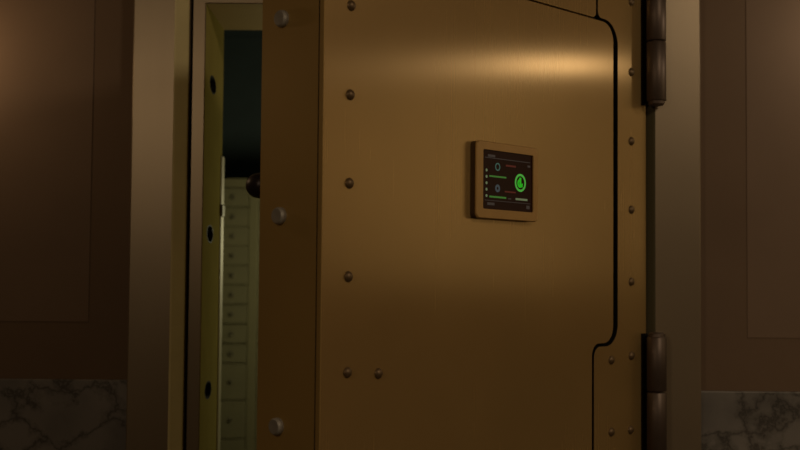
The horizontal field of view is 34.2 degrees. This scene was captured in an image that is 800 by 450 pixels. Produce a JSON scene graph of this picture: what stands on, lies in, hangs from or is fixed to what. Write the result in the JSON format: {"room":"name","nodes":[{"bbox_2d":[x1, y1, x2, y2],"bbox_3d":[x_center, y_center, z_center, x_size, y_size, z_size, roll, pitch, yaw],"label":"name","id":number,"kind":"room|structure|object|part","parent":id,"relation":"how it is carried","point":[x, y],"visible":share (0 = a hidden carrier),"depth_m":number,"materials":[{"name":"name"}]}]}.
{"room":"bank vault entrance","nodes":[
{"label":"bank vault entrance","id":0,"kind":"room"},
{"bbox_2d":[222,38,261,178],"bbox_3d":[-0.104,0.422,6.137,3.400,2.600,0.100,0,-3,0],"label":"wall","id":1,"kind":"structure","parent":0,"point":[242,71],"depth_m":6.13,"materials":[{"name":"black"}]},
{"bbox_2d":[224,30,261,37],"bbox_3d":[-0.092,-0.980,5.114,3.400,0.100,2.280,0,-3,0],"label":"ceiling","id":2,"kind":"structure","parent":0,"point":[227,33],"depth_m":6.05,"materials":[{"name":"black"}]},
{"bbox_2d":[0,0,799,391],"bbox_3d":[-0.001,0.104,3.732,5.600,3.000,0.375,0,-3,0],"label":"wall","id":3,"kind":"structure","parent":0,"point":[97,348],"depth_m":3.55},
{"bbox_2d":[0,0,94,321],"bbox_3d":[-1.519,-0.455,3.570,1.355,1.426,0.002,0,-3,0],"label":"wall panel","id":4,"kind":"object","parent":3,"relation":"attached to","point":[47,46],"visible":1,"depth_m":3.56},
{"bbox_2d":[0,378,126,449],"bbox_3d":[-1.723,0.994,3.490,1.970,1.169,0.020,0,-3,0],"label":"wainscot","id":5,"kind":"structure","parent":3,"relation":"attached to","point":[36,414],"depth_m":3.50,"materials":[{"name":"grey stone"}]},
{"bbox_2d":[126,0,700,449],"bbox_3d":[0.038,0.403,3.709,1.540,2.402,0.448,0,-3,0],"label":"door frame","id":6,"kind":"structure","parent":3,"relation":"attached to","point":[174,357],"depth_m":3.52,"materials":[{"name":"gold metal"}]},
{"bbox_2d":[205,381,210,398],"bbox_3d":[-0.568,0.467,3.684,0.048,0.051,0.128,0,-3,0],"label":"socket","id":7,"kind":"object","parent":6,"relation":"in","point":[207,383],"depth_m":3.73,"materials":[{"name":"black"}]},
{"bbox_2d":[207,225,212,242],"bbox_3d":[-0.564,0.025,3.697,0.048,0.051,0.128,0,-3,0],"label":"socket","id":8,"kind":"object","parent":6,"relation":"in","point":[209,227],"depth_m":3.75,"materials":[{"name":"black"}]},
{"bbox_2d":[210,75,215,93],"bbox_3d":[-0.560,-0.402,3.731,0.048,0.051,0.128,0,-3,0],"label":"socket","id":9,"kind":"object","parent":6,"relation":"in","point":[212,77],"depth_m":3.78,"materials":[{"name":"black"}]},
{"bbox_2d":[246,0,666,449],"bbox_3d":[0.179,0.437,3.108,1.252,2.252,0.275,3,-4,-44],"label":"door","id":10,"kind":"structure","parent":3,"relation":"in","point":[391,316],"depth_m":2.92,"materials":[{"name":"brown metal"}]},
{"bbox_3d":[-0.294,-0.086,2.801,0.080,0.056,0.056,-2,-4,42],"label":"knob","id":11,"kind":"part","parent":10,"relation":"part of","materials":[{"name":"grey metal"}]},
{"bbox_3d":[0.245,-0.100,3.039,0.020,0.178,0.234,-2,-4,42],"label":"control panel","id":12,"kind":"part","parent":10,"relation":"part of","materials":[{"name":"black plastic"}]},
{"bbox_3d":[0.173,-0.606,3.006,0.014,0.100,0.978,-2,-4,42],"label":"plate","id":13,"kind":"part","parent":10,"relation":"part of","materials":[{"name":"gold metal"}]},
{"bbox_3d":[0.571,0.474,3.400,0.014,2.213,0.250,-2,-4,42],"label":"hinge plate","id":14,"kind":"part","parent":10,"relation":"part of","materials":[{"name":"gold metal"}]},
{"bbox_2d":[701,391,799,449],"bbox_3d":[1.747,1.032,3.489,1.889,1.152,0.020,0,-3,0],"label":"wainscot","id":15,"kind":"structure","parent":3,"relation":"attached to","point":[730,420],"depth_m":3.50,"materials":[{"name":"grey stone"}]},
{"bbox_2d":[746,0,799,337],"bbox_3d":[1.627,-0.414,3.570,1.353,1.454,0.002,0,-3,0],"label":"wall panel","id":16,"kind":"object","parent":3,"relation":"attached to","point":[772,26],"visible":1,"depth_m":3.56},
{"bbox_3d":[-0.013,1.549,1.576,5.600,0.100,9.100,0,-3,0],"label":"floor","id":17,"kind":"structure","parent":0,"visible":0},
{"bbox_2d":[220,178,259,449],"bbox_3d":[-0.801,0.753,5.790,1.010,1.893,0.459,0,-3,0],"label":"tall cabinet","id":18,"kind":"object","parent":17,"relation":"on","point":[241,234],"visible":0.23,"depth_m":5.59,"materials":[{"name":"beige metal"}]},
{"bbox_3d":[-0.733,1.016,5.561,0.141,0.196,0.014,0,-3,0],"label":"box door","id":19,"kind":"part","parent":18,"relation":"part of","materials":[{"name":"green metal"}]},
{"bbox_3d":[-0.732,0.833,5.570,0.141,0.161,0.014,0,-3,0],"label":"box door","id":20,"kind":"part","parent":18,"relation":"part of","materials":[{"name":"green metal"}]},
{"bbox_3d":[-0.730,0.672,5.578,0.141,0.154,0.014,0,-3,0],"label":"box door","id":21,"kind":"part","parent":18,"relation":"part of","materials":[{"name":"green metal"}]},
{"bbox_3d":[-0.729,0.551,5.584,0.141,0.080,0.014,0,-3,0],"label":"box door","id":22,"kind":"part","parent":18,"relation":"part of","materials":[{"name":"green metal"}]},
{"bbox_3d":[-0.729,0.468,5.588,0.141,0.080,0.014,0,-3,0],"label":"box door","id":23,"kind":"part","parent":18,"relation":"part of","materials":[{"name":"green metal"}]},
{"bbox_3d":[-0.728,0.384,5.593,0.141,0.080,0.014,0,-3,0],"label":"box door","id":24,"kind":"part","parent":18,"relation":"part of","materials":[{"name":"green metal"}]},
{"bbox_3d":[-0.727,0.300,5.597,0.141,0.080,0.014,0,-3,0],"label":"box door","id":25,"kind":"part","parent":18,"relation":"part of","materials":[{"name":"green metal"}]},
{"bbox_3d":[-0.726,0.216,5.601,0.141,0.080,0.014,0,-3,0],"label":"box door","id":26,"kind":"part","parent":18,"relation":"part of","materials":[{"name":"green metal"}]},
{"bbox_3d":[-0.726,0.132,5.605,0.141,0.080,0.014,0,-3,0],"label":"box door","id":27,"kind":"part","parent":18,"relation":"part of","materials":[{"name":"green metal"}]},
{"bbox_3d":[-0.725,0.049,5.609,0.141,0.080,0.014,0,-3,0],"label":"box door","id":28,"kind":"part","parent":18,"relation":"part of","materials":[{"name":"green metal"}]},
{"bbox_3d":[-0.724,-0.035,5.613,0.141,0.080,0.014,0,-3,0],"label":"box door","id":29,"kind":"part","parent":18,"relation":"part of","materials":[{"name":"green metal"}]},
{"bbox_3d":[-0.724,-0.119,5.617,0.141,0.080,0.014,0,-3,0],"label":"box door","id":30,"kind":"part","parent":18,"relation":"part of","materials":[{"name":"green metal"}]},
{"bbox_3d":[-0.547,0.835,5.570,0.141,0.161,0.014,0,-3,0],"label":"box door","id":31,"kind":"part","parent":18,"relation":"part of","materials":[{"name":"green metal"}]},
{"bbox_3d":[-0.545,0.674,5.578,0.141,0.154,0.014,0,-3,0],"label":"box door","id":32,"kind":"part","parent":18,"relation":"part of","materials":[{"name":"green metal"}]}
]}

